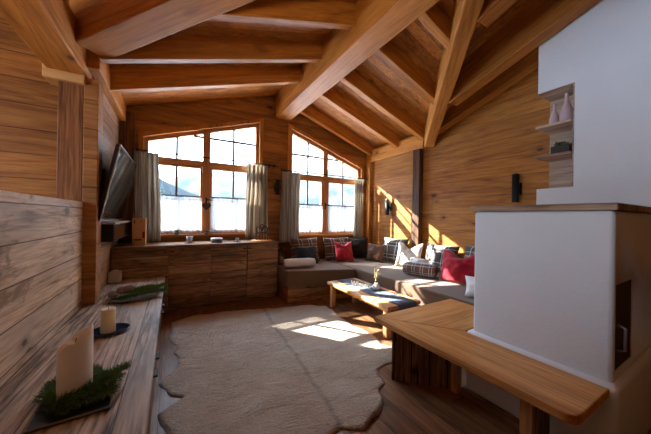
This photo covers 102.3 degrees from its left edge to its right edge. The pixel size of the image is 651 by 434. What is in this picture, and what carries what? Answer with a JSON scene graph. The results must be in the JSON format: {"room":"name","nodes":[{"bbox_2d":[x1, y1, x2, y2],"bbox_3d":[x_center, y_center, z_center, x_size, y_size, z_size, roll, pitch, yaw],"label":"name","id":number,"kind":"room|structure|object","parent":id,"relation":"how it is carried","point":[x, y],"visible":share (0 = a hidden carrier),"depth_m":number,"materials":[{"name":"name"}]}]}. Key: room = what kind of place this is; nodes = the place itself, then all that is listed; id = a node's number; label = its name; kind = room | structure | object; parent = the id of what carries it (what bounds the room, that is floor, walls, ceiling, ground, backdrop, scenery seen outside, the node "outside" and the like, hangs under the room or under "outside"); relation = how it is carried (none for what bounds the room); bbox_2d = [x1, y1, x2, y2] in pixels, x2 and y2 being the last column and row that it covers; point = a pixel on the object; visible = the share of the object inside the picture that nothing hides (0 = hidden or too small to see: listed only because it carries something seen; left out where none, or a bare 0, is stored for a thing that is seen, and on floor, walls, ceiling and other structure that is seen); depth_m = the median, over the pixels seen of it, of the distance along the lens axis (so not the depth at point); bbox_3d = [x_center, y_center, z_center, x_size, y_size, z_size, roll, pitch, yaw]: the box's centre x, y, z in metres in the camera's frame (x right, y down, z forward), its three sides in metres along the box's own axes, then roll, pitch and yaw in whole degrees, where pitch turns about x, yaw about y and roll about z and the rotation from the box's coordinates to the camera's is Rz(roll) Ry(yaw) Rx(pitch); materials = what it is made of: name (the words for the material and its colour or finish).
{"room":"traditional dwelling","nodes":[
{"label":"traditional dwelling","id":0,"kind":"room"},
{"bbox_2d":[0,14,57,197],"bbox_3d":[-3.228,-0.251,1.735,2.560,3.100,0.150,1,0,-30],"label":"wall","id":1,"kind":"structure","parent":0,"point":[28,101],"depth_m":2.11,"materials":[{"name":"wood"}]},
{"bbox_2d":[0,77,119,386],"bbox_3d":[-1.396,-0.062,1.009,0.160,2.780,5.550,1,0,-30],"label":"wall","id":2,"kind":"structure","parent":0,"point":[41,236],"depth_m":1.48,"materials":[{"name":"wood"}]},
{"bbox_2d":[86,49,126,120],"bbox_3d":[-2.313,-1.357,2.818,0.100,0.220,1.480,1,0,-30],"label":"wall plate","id":3,"kind":"object","parent":2,"relation":"attached to","point":[101,72],"visible":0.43,"depth_m":2.48,"materials":[{"name":"brown wood"}]},
{"bbox_2d":[101,222,128,241],"bbox_3d":[-2.277,0.144,2.824,0.147,0.161,0.990,1,0,-30],"label":"wall cabinet","id":4,"kind":"object","parent":2,"relation":"attached to","point":[109,232],"visible":0.65,"depth_m":2.43,"materials":[{"name":"brown wood"}]},
{"bbox_2d":[101,221,130,223],"bbox_3d":[-2.271,0.055,2.827,0.159,0.014,1.030,1,0,-30],"label":"wall shelf","id":5,"kind":"object","parent":2,"relation":"attached to","point":[105,222],"visible":0.8,"depth_m":2.56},
{"bbox_2d":[96,144,136,221],"bbox_3d":[-2.215,-0.312,2.792,0.211,0.696,1.156,1,0,-30],"label":"television","id":6,"kind":"object","parent":2,"relation":"attached to","point":[116,182],"visible":0.95,"depth_m":2.60,"materials":[{"name":"black glass"}]},
{"bbox_2d":[127,96,365,261],"bbox_3d":[-0.957,-0.403,4.588,4.650,3.475,0.200,1,0,-30],"label":"wall","id":7,"kind":"structure","parent":0,"point":[150,117],"depth_m":4.43,"materials":[{"name":"wood"}]},
{"bbox_2d":[118,111,134,242],"bbox_3d":[-2.628,-0.526,3.463,0.162,1.730,0.058,1,0,-30],"label":"post","id":8,"kind":"object","parent":7,"relation":"attached to","point":[126,128],"visible":0.5,"depth_m":3.45,"materials":[{"name":"wood"}]},
{"bbox_2d":[138,118,263,236],"bbox_3d":[-1.817,-0.691,4.011,1.715,1.964,0.172,1,0,-30],"label":"window","id":9,"kind":"structure","parent":7,"relation":"in","point":[205,166],"depth_m":4.01,"materials":[{"name":"brown wood"}]},
{"bbox_2d":[160,195,202,233],"bbox_3d":[-2.157,-0.031,3.810,0.665,0.544,0.011,1,0,-30],"label":"cafe curtain","id":10,"kind":"object","parent":9,"relation":"attached to","point":[183,214],"visible":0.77,"depth_m":3.84,"materials":[{"name":"white fabric"}]},
{"bbox_2d":[202,199,210,209],"bbox_3d":[-1.808,-0.180,3.976,0.134,0.178,0.018,1,0,-30],"label":"heart ornament","id":11,"kind":"object","parent":9,"relation":"hanging from","point":[205,206],"visible":1,"depth_m":3.97,"materials":[{"name":"brown wood"}]},
{"bbox_2d":[210,198,245,232],"bbox_3d":[-1.480,-0.020,4.204,0.700,0.544,0.012,1,0,-30],"label":"cafe curtain","id":12,"kind":"object","parent":9,"relation":"attached to","point":[226,215],"visible":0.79,"depth_m":4.16,"materials":[{"name":"white fabric"}]},
{"bbox_2d":[136,148,274,167],"bbox_3d":[-1.694,-0.882,3.978,1.922,0.060,0.103,1,0,-30],"label":"curtain rod","id":13,"kind":"object","parent":7,"relation":"attached to","point":[269,165],"visible":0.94,"depth_m":3.87,"materials":[{"name":"black metal"}]},
{"bbox_2d":[134,149,160,240],"bbox_3d":[-2.398,-0.287,3.530,0.318,1.228,0.065,1,0,-30],"label":"curtain","id":14,"kind":"object","parent":13,"relation":"hanging from","point":[147,182],"visible":0.91,"depth_m":3.54,"materials":[{"name":"grey fabric"}]},
{"bbox_2d":[245,163,267,238],"bbox_3d":[-1.108,-0.261,4.285,0.380,1.238,0.068,1,0,-30],"label":"curtain","id":15,"kind":"object","parent":13,"relation":"hanging from","point":[256,214],"visible":0.97,"depth_m":4.27,"materials":[{"name":"grey fabric"}]},
{"bbox_2d":[274,179,279,194],"bbox_3d":[-0.827,-0.512,4.477,0.072,0.283,0.120,1,0,-30],"label":"wall lamp","id":16,"kind":"object","parent":7,"relation":"attached to","point":[277,183],"visible":1,"depth_m":4.43,"materials":[{"name":"black metal"}]},
{"bbox_2d":[281,169,367,179],"bbox_3d":[0.037,-0.794,4.987,1.892,0.060,0.103,1,0,-30],"label":"curtain rod","id":17,"kind":"object","parent":7,"relation":"attached to","point":[281,169],"visible":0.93,"depth_m":4.87,"materials":[{"name":"black metal"}]},
{"bbox_2d":[279,170,300,242],"bbox_3d":[-0.613,-0.186,4.572,0.387,1.253,0.066,1,0,-30],"label":"curtain","id":18,"kind":"object","parent":17,"relation":"hanging from","point":[289,214],"visible":0.95,"depth_m":4.56,"materials":[{"name":"grey fabric"}]},
{"bbox_2d":[353,178,363,238],"bbox_3d":[0.675,-0.166,5.321,0.246,1.253,0.060,1,0,-30],"label":"curtain","id":19,"kind":"object","parent":17,"relation":"hanging from","point":[359,184],"visible":0.98,"depth_m":5.31,"materials":[{"name":"grey fabric"}]},
{"bbox_2d":[288,123,363,236],"bbox_3d":[0.040,-0.637,5.092,1.695,2.016,0.172,1,0,-30],"label":"window","id":20,"kind":"structure","parent":7,"relation":"in","point":[324,180],"depth_m":5.06,"materials":[{"name":"brown wood"}]},
{"bbox_2d":[299,205,322,232],"bbox_3d":[-0.325,0.040,4.877,0.645,0.529,0.012,1,0,-30],"label":"cafe curtain","id":21,"kind":"object","parent":20,"relation":"attached to","point":[310,216],"visible":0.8,"depth_m":4.90,"materials":[{"name":"white fabric"}]},
{"bbox_2d":[328,206,353,232],"bbox_3d":[0.355,0.051,5.273,0.730,0.529,0.012,1,0,-30],"label":"cafe curtain","id":22,"kind":"object","parent":20,"relation":"attached to","point":[340,218],"visible":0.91,"depth_m":5.25,"materials":[{"name":"white fabric"}]},
{"bbox_2d":[275,0,438,120],"bbox_3d":[0.598,-1.886,2.274,0.270,0.400,5.760,1,0,-30],"label":"ridge beam","id":23,"kind":"structure","parent":7,"relation":"attached to","point":[377,22],"depth_m":2.72,"materials":[{"name":"brown wood"}]},
{"bbox_2d":[109,0,532,146],"bbox_3d":[-0.076,-1.728,3.110,4.950,0.867,3.840,1,0,-30],"label":"ceiling","id":24,"kind":"structure","parent":0,"point":[416,42],"depth_m":3.24,"materials":[{"name":"wood"}]},
{"bbox_2d":[69,0,254,56],"bbox_3d":[-0.429,-1.726,1.713,2.982,0.919,0.240,1,0,13],"label":"beam","id":25,"kind":"structure","parent":24,"relation":"attached to","point":[111,28],"depth_m":1.88,"materials":[{"name":"brown wood"}]},
{"bbox_2d":[111,66,300,92],"bbox_3d":[-1.263,-1.669,3.138,2.167,0.853,0.085,1,0,-30],"label":"beam","id":26,"kind":"structure","parent":24,"relation":"attached to","point":[125,79],"depth_m":2.98,"materials":[{"name":"brown wood"}]},
{"bbox_2d":[98,35,321,63],"bbox_3d":[-0.946,-1.670,2.628,2.132,0.842,0.085,1,0,-30],"label":"beam","id":27,"kind":"structure","parent":24,"relation":"attached to","point":[171,48],"depth_m":2.54,"materials":[{"name":"brown wood"}]},
{"bbox_2d":[197,0,354,29],"bbox_3d":[-0.336,-1.762,2.229,1.482,0.638,0.085,1,0,-30],"label":"beam","id":28,"kind":"structure","parent":24,"relation":"attached to","point":[331,14],"depth_m":2.25,"materials":[{"name":"brown wood"}]},
{"bbox_2d":[300,105,374,155],"bbox_3d":[0.231,-1.658,4.979,1.917,0.816,0.090,1,0,-30],"label":"rafter","id":29,"kind":"object","parent":24,"relation":"attached to","point":[313,114],"depth_m":4.93,"materials":[{"name":"brown wood"}]},
{"bbox_2d":[320,88,401,147],"bbox_3d":[0.595,-1.653,4.352,1.917,0.816,0.090,1,0,-30],"label":"rafter","id":30,"kind":"object","parent":24,"relation":"attached to","point":[331,96],"depth_m":4.30,"materials":[{"name":"brown wood"}]},
{"bbox_2d":[340,70,424,140],"bbox_3d":[0.882,-1.648,3.859,1.917,0.816,0.090,1,0,-30],"label":"rafter","id":31,"kind":"object","parent":24,"relation":"attached to","point":[353,80],"depth_m":3.79,"materials":[{"name":"brown wood"}]},
{"bbox_2d":[374,41,434,104],"bbox_3d":[0.942,-1.761,3.100,1.253,0.587,0.090,1,0,-30],"label":"rafter","id":32,"kind":"object","parent":24,"relation":"attached to","point":[388,53],"depth_m":3.08,"materials":[{"name":"brown wood"}]},
{"bbox_2d":[418,3,449,49],"bbox_3d":[0.997,-1.859,2.437,0.679,0.389,0.090,1,0,-30],"label":"rafter","id":33,"kind":"object","parent":24,"relation":"attached to","point":[434,19],"depth_m":2.43,"materials":[{"name":"brown wood"}]},
{"bbox_2d":[424,0,483,146],"bbox_3d":[1.372,-1.603,2.964,0.145,0.957,2.719,1,0,14],"label":"beam","id":34,"kind":"structure","parent":24,"relation":"attached to","point":[465,14],"depth_m":2.59,"materials":[{"name":"brown wood"}]},
{"bbox_2d":[439,46,538,133],"bbox_3d":[2.240,-1.720,3.156,0.150,0.887,2.184,1,0,-30],"label":"rafter","id":35,"kind":"object","parent":24,"relation":"attached to","point":[529,63],"depth_m":3.29,"materials":[{"name":"brown wood"}]},
{"bbox_2d":[477,0,516,26],"bbox_3d":[1.461,-1.880,1.914,0.150,0.565,0.824,1,0,-30],"label":"rafter","id":36,"kind":"object","parent":24,"relation":"attached to","point":[491,10],"depth_m":2.08,"materials":[{"name":"brown wood"}]},
{"bbox_2d":[449,0,600,105],"bbox_3d":[1.880,-1.752,2.582,0.150,0.806,1.555,1,0,-30],"label":"rafter","id":37,"kind":"object","parent":24,"relation":"attached to","point":[539,20],"depth_m":2.54,"materials":[{"name":"brown wood"}]},
{"bbox_2d":[149,293,650,433],"bbox_3d":[-0.591,1.301,1.577,7.200,0.120,5.900,1,0,-30],"label":"floor","id":38,"kind":"structure","parent":0,"point":[407,408],"depth_m":1.81,"materials":[{"name":"wood"}]},
{"bbox_2d":[56,81,83,201],"bbox_3d":[-2.135,0.059,2.203,0.157,2.316,0.135,1,0,-30],"label":"post","id":39,"kind":"object","parent":38,"relation":"on","point":[70,157],"visible":0.34,"depth_m":2.14,"materials":[{"name":"wood"}]},
{"bbox_2d":[42,63,85,85],"bbox_3d":[-2.135,-1.146,2.169,0.250,0.095,0.175,1,0,-30],"label":"bracket","id":40,"kind":"object","parent":39,"relation":"on","point":[52,76],"visible":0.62,"depth_m":2.10,"materials":[{"name":"wood"}]},
{"bbox_2d":[0,0,91,78],"bbox_3d":[-1.097,-1.302,0.419,0.240,0.300,4.248,1,0,-30],"label":"beam","id":41,"kind":"structure","parent":40,"relation":"on","point":[48,27],"depth_m":1.69,"materials":[{"name":"brown wood"}]},
{"bbox_2d":[0,276,164,433],"bbox_3d":[-1.210,0.991,1.350,0.590,0.480,4.135,1,0,-30],"label":"lowboard","id":42,"kind":"object","parent":38,"relation":"on","point":[130,412],"visible":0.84,"depth_m":1.32,"materials":[{"name":"brown wood"}]},
{"bbox_2d":[22,376,114,433],"bbox_3d":[-1.025,0.747,1.088,0.236,0.012,0.296,1,0,-33],"label":"tray","id":43,"kind":"object","parent":42,"relation":"on","point":[39,421],"visible":0.42,"depth_m":0.99,"materials":[{"name":"brown"}]},
{"bbox_2d":[27,378,56,405],"bbox_3d":[-1.130,0.709,1.093,0.125,0.042,0.218,1,0,-32],"label":"fir branch","id":44,"kind":"object","parent":43,"relation":"on","point":[51,385],"visible":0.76,"depth_m":1.06,"materials":[{"name":"green plant"}]},
{"bbox_2d":[56,324,93,401],"bbox_3d":[-1.047,0.603,1.097,0.112,0.286,0.112,1,0,-30],"label":"pillar candle","id":45,"kind":"object","parent":43,"relation":"on","point":[74,358],"visible":0.88,"depth_m":1.06,"materials":[{"name":"wax"}]},
{"bbox_2d":[35,380,120,416],"bbox_3d":[-0.974,0.719,1.048,0.260,0.048,0.152,1,0,-34],"label":"fir branch","id":46,"kind":"object","parent":43,"relation":"on","point":[110,391],"visible":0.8,"depth_m":1.03,"materials":[{"name":"green plant"}]},
{"bbox_2d":[55,363,105,379],"bbox_3d":[-1.129,0.718,1.218,0.217,0.044,0.131,1,0,-15],"label":"fir branch","id":47,"kind":"object","parent":43,"relation":"on","point":[95,369],"visible":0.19,"depth_m":1.24,"materials":[{"name":"green plant"}]},
{"bbox_2d":[47,370,117,408],"bbox_3d":[-0.974,0.695,1.068,0.142,0.054,0.224,1,0,42],"label":"fir branch","id":48,"kind":"object","parent":43,"relation":"on","point":[98,379],"visible":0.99,"depth_m":1.05,"materials":[{"name":"green plant"}]},
{"bbox_2d":[89,367,125,395],"bbox_3d":[-0.941,0.710,1.138,0.112,0.045,0.167,1,0,-8],"label":"fir branch","id":49,"kind":"object","parent":43,"relation":"on","point":[118,372],"visible":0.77,"depth_m":1.14,"materials":[{"name":"green plant"}]},
{"bbox_2d":[94,360,131,379],"bbox_3d":[-0.982,0.707,1.217,0.104,0.049,0.151,1,0,30],"label":"fir branch","id":50,"kind":"object","parent":43,"relation":"on","point":[126,364],"visible":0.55,"depth_m":1.23,"materials":[{"name":"green plant"}]},
{"bbox_2d":[93,323,129,336],"bbox_3d":[-1.407,0.740,1.711,0.212,0.014,0.212,1,0,-30],"label":"round plate","id":51,"kind":"object","parent":42,"relation":"on","point":[120,327],"visible":0.62,"depth_m":1.71,"materials":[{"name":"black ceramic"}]},
{"bbox_2d":[100,306,115,333],"bbox_3d":[-1.401,0.662,1.690,0.078,0.156,0.078,1,0,-30],"label":"candle","id":52,"kind":"object","parent":51,"relation":"on","point":[107,314],"visible":1,"depth_m":1.66,"materials":[{"name":"yellow wax"}]},
{"bbox_2d":[108,270,121,282],"bbox_3d":[-2.375,0.664,2.957,0.112,0.135,0.110,1,0,-30],"label":"candle holder","id":53,"kind":"object","parent":42,"relation":"on","point":[114,276],"visible":1,"depth_m":2.92,"materials":[{"name":"beige"}]},
{"bbox_2d":[105,292,159,301],"bbox_3d":[-1.750,0.731,2.390,0.410,0.022,0.320,1,0,-30],"label":"oval dish","id":54,"kind":"object","parent":42,"relation":"on","point":[149,295],"visible":0.57,"depth_m":2.36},
{"bbox_2d":[108,291,117,298],"bbox_3d":[-1.886,0.689,2.322,0.070,0.068,0.067,1,0,-3],"label":"pine cone","id":55,"kind":"object","parent":54,"relation":"on","point":[111,294],"visible":0.97,"depth_m":2.31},
{"bbox_2d":[116,286,124,294],"bbox_3d":[-1.878,0.676,2.416,0.082,0.079,0.079,1,0,3],"label":"pine cone","id":56,"kind":"object","parent":54,"relation":"on","point":[119,289],"visible":0.81,"depth_m":2.39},
{"bbox_2d":[109,292,146,301],"bbox_3d":[-1.736,0.688,2.329,0.153,0.068,0.286,1,0,39],"label":"fir branch","id":57,"kind":"object","parent":54,"relation":"on","point":[120,298],"visible":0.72,"depth_m":2.29,"materials":[{"name":"green plant"}]},
{"bbox_2d":[123,285,133,293],"bbox_3d":[-1.800,0.661,2.397,0.085,0.086,0.085,1,0,-42],"label":"pine cone","id":58,"kind":"object","parent":54,"relation":"on","point":[127,287],"visible":0.71,"depth_m":2.38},
{"bbox_2d":[124,286,157,294],"bbox_3d":[-1.639,0.648,2.337,0.264,0.061,0.168,1,0,-18],"label":"fir branch","id":59,"kind":"object","parent":54,"relation":"on","point":[148,289],"visible":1,"depth_m":2.33,"materials":[{"name":"green plant"}]},
{"bbox_2d":[134,284,154,289],"bbox_3d":[-1.758,0.678,2.554,0.146,0.051,0.222,1,0,30],"label":"fir branch","id":60,"kind":"object","parent":54,"relation":"on","point":[142,286],"visible":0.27,"depth_m":2.55,"materials":[{"name":"green plant"}]},
{"bbox_2d":[146,287,170,293],"bbox_3d":[-1.596,0.685,2.473,0.242,0.059,0.156,1,0,3],"label":"fir branch","id":61,"kind":"object","parent":54,"relation":"on","point":[159,289],"visible":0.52,"depth_m":2.47,"materials":[{"name":"green plant"}]},
{"bbox_2d":[150,281,167,289],"bbox_3d":[-1.596,0.655,2.488,0.131,0.066,0.210,1,0,30],"label":"fir branch","id":62,"kind":"object","parent":54,"relation":"on","point":[161,283],"visible":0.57,"depth_m":2.50,"materials":[{"name":"green plant"}]},
{"bbox_2d":[81,78,103,305],"bbox_3d":[-2.030,0.027,2.278,0.096,2.383,0.180,1,0,-30],"label":"end post","id":63,"kind":"object","parent":38,"relation":"on","point":[93,90],"visible":0.85,"depth_m":2.21,"materials":[{"name":"wood"}]},
{"bbox_2d":[111,239,278,312],"bbox_3d":[-1.726,0.792,3.733,2.026,0.862,0.517,1,0,-30],"label":"sideboard","id":64,"kind":"object","parent":38,"relation":"on","point":[199,274],"visible":0.92,"depth_m":3.52,"materials":[{"name":"brown wood"}]},
{"bbox_2d":[132,218,146,244],"bbox_3d":[-2.361,0.181,3.325,0.140,0.337,0.142,1,0,-30],"label":"wooden box","id":65,"kind":"object","parent":64,"relation":"on","point":[139,225],"visible":0.99,"depth_m":3.27,"materials":[{"name":"brown wood"}]},
{"bbox_2d":[184,236,194,242],"bbox_3d":[-1.869,0.311,3.601,0.144,0.094,0.143,1,0,-30],"label":"glass","id":66,"kind":"object","parent":64,"relation":"on","point":[189,238],"visible":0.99,"depth_m":3.57,"materials":[{"name":"white glass"}]},
{"bbox_2d":[211,238,222,242],"bbox_3d":[-1.556,0.331,3.748,0.158,0.064,0.157,1,0,-30],"label":"round box","id":67,"kind":"object","parent":64,"relation":"on","point":[213,240],"visible":1,"depth_m":3.69,"materials":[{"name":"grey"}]},
{"bbox_2d":[251,224,271,241],"bbox_3d":[-0.989,0.241,4.078,0.320,0.260,0.319,1,0,-30],"label":"arch","id":68,"kind":"object","parent":64,"relation":"on","point":[261,228],"visible":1,"depth_m":4.08,"materials":[{"name":"brown wood"}]},
{"bbox_2d":[158,305,391,433],"bbox_3d":[-0.458,1.220,2.533,1.944,0.044,2.408,1,0,-30],"label":"rug","id":69,"kind":"object","parent":38,"relation":"on","point":[302,369],"visible":0.99,"depth_m":2.06,"materials":[{"name":"fur"}]},
{"bbox_2d":[365,161,372,250],"bbox_3d":[0.903,0.054,5.483,0.078,2.420,0.128,1,0,-30],"label":"post","id":70,"kind":"object","parent":38,"relation":"on","point":[369,165],"visible":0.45,"depth_m":5.44,"materials":[{"name":"brown wood"}]},
{"bbox_2d":[327,278,420,338],"bbox_3d":[0.534,1.086,3.288,0.490,0.345,1.210,1,0,-30],"label":"coffee table","id":71,"kind":"object","parent":38,"relation":"on","point":[386,306],"visible":0.61,"depth_m":3.09,"materials":[{"name":"brown wood"}]},
{"bbox_2d":[337,279,416,310],"bbox_3d":[0.580,1.016,3.255,0.283,0.223,1.213,1,0,-30],"label":"table runner","id":72,"kind":"object","parent":71,"relation":"on","point":[403,303],"visible":0.58,"depth_m":3.03,"materials":[{"name":"fabric"}]},
{"bbox_2d":[351,280,368,286],"bbox_3d":[0.450,0.875,3.417,0.252,0.059,0.014,1,0,28],"label":"ornament","id":73,"kind":"object","parent":72,"relation":"on","point":[365,285],"visible":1,"depth_m":3.41,"materials":[{"name":"beige"}]},
{"bbox_2d":[372,265,380,289],"bbox_3d":[0.630,0.752,3.261,0.106,0.310,0.103,1,0,-30],"label":"vase","id":74,"kind":"object","parent":72,"relation":"on","point":[375,286],"visible":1,"depth_m":3.24,"materials":[{"name":"white ceramic"}]},
{"bbox_2d":[276,257,473,311],"bbox_3d":[0.709,1.031,3.630,2.055,0.460,3.146,1,0,-30],"label":"sofa","id":75,"kind":"object","parent":38,"relation":"on","point":[305,283],"visible":0.47,"depth_m":3.84,"materials":[{"name":"beige fabric"}]},
{"bbox_2d":[278,247,286,264],"bbox_3d":[-0.734,0.634,4.346,0.140,0.287,0.140,1,0,-30],"label":"lantern","id":76,"kind":"object","parent":75,"relation":"on","point":[281,249],"visible":0.66,"depth_m":4.31,"materials":[{"name":"black"}]},
{"bbox_2d":[283,258,315,267],"bbox_3d":[-0.403,0.709,4.054,0.487,0.145,0.195,1,0,-20],"label":"rolled blanket","id":77,"kind":"object","parent":75,"relation":"on","point":[294,262],"visible":1,"depth_m":3.98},
{"bbox_2d":[289,237,319,260],"bbox_3d":[-0.357,0.575,4.570,0.560,0.417,0.196,1,0,-33],"label":"cushion","id":78,"kind":"object","parent":75,"relation":"on","point":[309,242],"visible":0.56,"depth_m":4.51,"materials":[{"name":"fabric"}]},
{"bbox_2d":[295,246,317,262],"bbox_3d":[-0.311,0.640,4.357,0.403,0.287,0.172,1,0,-40],"label":"cushion","id":79,"kind":"object","parent":75,"relation":"on","point":[302,252],"visible":0.63,"depth_m":4.31,"materials":[{"name":"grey fabric"}]},
{"bbox_2d":[277,259,355,285],"bbox_3d":[-0.248,0.898,4.243,1.015,0.224,1.118,1,0,-30],"label":"seat cushion","id":80,"kind":"object","parent":75,"relation":"on","point":[324,271],"depth_m":3.92,"materials":[{"name":"beige fabric"}]},
{"bbox_2d":[323,237,347,260],"bbox_3d":[0.215,0.589,4.908,0.540,0.408,0.204,1,0,-27],"label":"cushion","id":81,"kind":"object","parent":75,"relation":"on","point":[330,253],"visible":0.58,"depth_m":4.80,"materials":[{"name":"fabric"}]},
{"bbox_2d":[334,241,353,261],"bbox_3d":[0.336,0.621,4.709,0.360,0.348,0.177,1,0,-22],"label":"cushion","id":82,"kind":"object","parent":75,"relation":"on","point":[343,253],"visible":1,"depth_m":4.66,"materials":[{"name":"red fabric"}]},
{"bbox_2d":[348,238,366,257],"bbox_3d":[0.610,0.605,5.104,0.424,0.388,0.185,1,0,3],"label":"cushion","id":83,"kind":"object","parent":75,"relation":"on","point":[359,246],"visible":0.7,"depth_m":5.04,"materials":[{"name":"grey fabric"}]},
{"bbox_2d":[366,243,384,262],"bbox_3d":[0.898,0.646,4.732,0.362,0.314,0.176,1,0,43],"label":"cushion","id":84,"kind":"object","parent":75,"relation":"on","point":[375,252],"visible":1,"depth_m":4.67,"materials":[{"name":"brown fabric"}]},
{"bbox_2d":[383,237,408,261],"bbox_3d":[1.221,0.592,4.685,0.205,0.433,0.544,1,0,-42],"label":"cushion","id":85,"kind":"object","parent":75,"relation":"on","point":[391,245],"visible":0.65,"depth_m":4.64,"materials":[{"name":"fabric"}]},
{"bbox_2d":[323,257,473,305],"bbox_3d":[1.149,0.920,3.884,1.032,0.224,3.144,1,0,-30],"label":"seat cushion","id":86,"kind":"object","parent":75,"relation":"on","point":[428,290],"depth_m":3.32,"materials":[{"name":"beige fabric"}]},
{"bbox_2d":[395,241,423,265],"bbox_3d":[1.344,0.611,4.229,0.191,0.399,0.448,1,0,-40],"label":"cushion","id":87,"kind":"object","parent":75,"relation":"on","point":[404,254],"visible":0.76,"depth_m":4.20,"materials":[{"name":"fabric"}]},
{"bbox_2d":[402,262,437,277],"bbox_3d":[1.298,0.719,3.597,0.432,0.179,0.240,1,0,38],"label":"cushion","id":88,"kind":"object","parent":75,"relation":"on","point":[410,268],"visible":1,"depth_m":3.51,"materials":[{"name":"fabric"}]},
{"bbox_2d":[410,257,429,263],"bbox_3d":[1.384,0.715,3.913,0.303,0.191,0.155,1,0,41],"label":"cushion","id":89,"kind":"object","parent":75,"relation":"on","point":[426,261],"visible":0.35,"depth_m":3.88,"materials":[{"name":"white fabric"}]},
{"bbox_2d":[425,243,459,271],"bbox_3d":[1.702,0.614,3.891,0.204,0.404,0.540,1,0,-32],"label":"cushion","id":90,"kind":"object","parent":75,"relation":"on","point":[434,252],"visible":0.48,"depth_m":3.86,"materials":[{"name":"fabric"}]},
{"bbox_2d":[439,249,474,284],"bbox_3d":[1.671,0.618,3.222,0.510,0.394,0.265,1,0,42],"label":"cushion","id":91,"kind":"object","parent":75,"relation":"on","point":[454,269],"visible":0.77,"depth_m":3.17,"materials":[{"name":"red fabric"}]},
{"bbox_2d":[464,276,474,296],"bbox_3d":[1.598,0.709,2.627,0.373,0.210,0.213,1,0,20],"label":"cushion","id":92,"kind":"object","parent":75,"relation":"on","point":[469,292],"visible":0.27,"depth_m":2.64,"materials":[{"name":"white fabric"}]},
{"bbox_2d":[464,245,474,257],"bbox_3d":[2.016,0.605,3.375,0.218,0.433,0.540,1,0,-28],"label":"cushion","id":93,"kind":"object","parent":75,"relation":"on","point":[470,250],"visible":0.08,"depth_m":3.53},
{"bbox_2d":[412,149,423,258],"bbox_3d":[1.532,0.074,4.381,0.098,2.400,0.140,1,0,-30],"label":"post","id":94,"kind":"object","parent":38,"relation":"on","point":[417,189],"depth_m":4.33,"materials":[{"name":"wood"}]},
{"bbox_2d":[374,299,608,433],"bbox_3d":[1.141,1.046,1.854,1.005,0.445,1.251,1,0,-30],"label":"bench","id":95,"kind":"object","parent":38,"relation":"on","point":[432,344],"visible":0.95,"depth_m":1.60,"materials":[{"name":"brown wood"}]},
{"bbox_2d":[461,202,650,433],"bbox_3d":[1.894,0.608,1.968,1.681,1.343,0.763,1,0,-30],"label":"stove","id":96,"kind":"object","parent":38,"relation":"on","point":[565,287],"visible":0.95,"depth_m":1.47,"materials":[{"name":"white paint"}]},
{"bbox_2d":[535,0,650,206],"bbox_3d":[2.457,-1.067,2.326,0.597,2.018,0.757,1,0,-30],"label":"chimney breast","id":97,"kind":"object","parent":96,"relation":"on","point":[601,58],"visible":0.98,"depth_m":2.13,"materials":[{"name":"white paint"}]},
{"bbox_2d":[535,151,571,161],"bbox_3d":[2.192,-0.565,2.463,0.291,0.022,0.263,1,0,-30],"label":"shelf","id":98,"kind":"object","parent":97,"relation":"attached to","point":[566,156],"depth_m":2.45,"materials":[{"name":"brown wood"}]},
{"bbox_2d":[549,104,558,123],"bbox_3d":[2.161,-0.962,2.475,0.077,0.209,0.077,1,0,-30],"label":"bottle vase","id":99,"kind":"object","parent":97,"relation":"on","point":[554,117],"visible":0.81,"depth_m":2.46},
{"bbox_2d":[535,119,572,134],"bbox_3d":[2.196,-0.845,2.463,0.291,0.022,0.263,1,0,-30],"label":"shelf","id":100,"kind":"object","parent":97,"relation":"attached to","point":[565,126],"depth_m":2.47,"materials":[{"name":"brown wood"}]},
{"bbox_2d":[550,141,571,153],"bbox_3d":[2.204,-0.642,2.434,0.140,0.130,0.140,1,0,-30],"label":"potted succulent","id":101,"kind":"object","parent":97,"relation":"on","point":[559,147],"visible":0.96,"depth_m":2.40,"materials":[{"name":"green plant"}]},
{"bbox_2d":[559,93,572,120],"bbox_3d":[2.192,-0.990,2.383,0.099,0.267,0.099,1,0,-30],"label":"bottle vase","id":102,"kind":"object","parent":97,"relation":"on","point":[566,112],"visible":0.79,"depth_m":2.36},
{"bbox_2d":[372,69,549,271],"bbox_3d":[2.394,-0.350,3.212,0.200,3.475,5.550,1,0,-30],"label":"wall","id":103,"kind":"structure","parent":0,"point":[473,162],"depth_m":3.68,"materials":[{"name":"wood"}]},
{"bbox_2d":[385,199,390,214],"bbox_3d":[1.183,-0.190,4.968,0.120,0.313,0.071,1,0,-30],"label":"wall lamp","id":104,"kind":"object","parent":103,"relation":"attached to","point":[387,205],"visible":1,"depth_m":4.93,"materials":[{"name":"black metal"}]},
{"bbox_2d":[366,136,425,162],"bbox_3d":[1.256,-1.250,4.914,0.080,0.240,1.450,1,0,-30],"label":"wall plate","id":105,"kind":"object","parent":103,"relation":"attached to","point":[408,145],"visible":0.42,"depth_m":4.77,"materials":[{"name":"brown wood"}]},
{"bbox_2d":[512,173,521,202],"bbox_3d":[2.267,-0.343,3.110,0.120,0.353,0.071,1,0,-30],"label":"wall lamp","id":106,"kind":"object","parent":103,"relation":"attached to","point":[516,186],"visible":1,"depth_m":3.08,"materials":[{"name":"black metal"}]},
{"label":"outside","id":107,"kind":"structure","parent":0,"visible":0},
{"bbox_3d":[-89.660,5.942,193.632,480.000,0.200,415.200,1,0,-30],"label":"ground","id":108,"kind":"structure","parent":107,"visible":0},
{"bbox_2d":[159,178,199,195],"bbox_3d":[-86.515,-31.518,99.780,190.000,75.210,70.000,1,0,-30],"label":"hill","id":109,"kind":"structure","parent":108,"relation":"on","point":[167,187],"depth_m":104.39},
{"bbox_2d":[167,169,354,205],"bbox_3d":[-31.291,-27.194,322.869,390.000,68.298,130.000,1,0,-30],"label":"mountain","id":110,"kind":"structure","parent":108,"relation":"on","point":[222,180],"depth_m":265.21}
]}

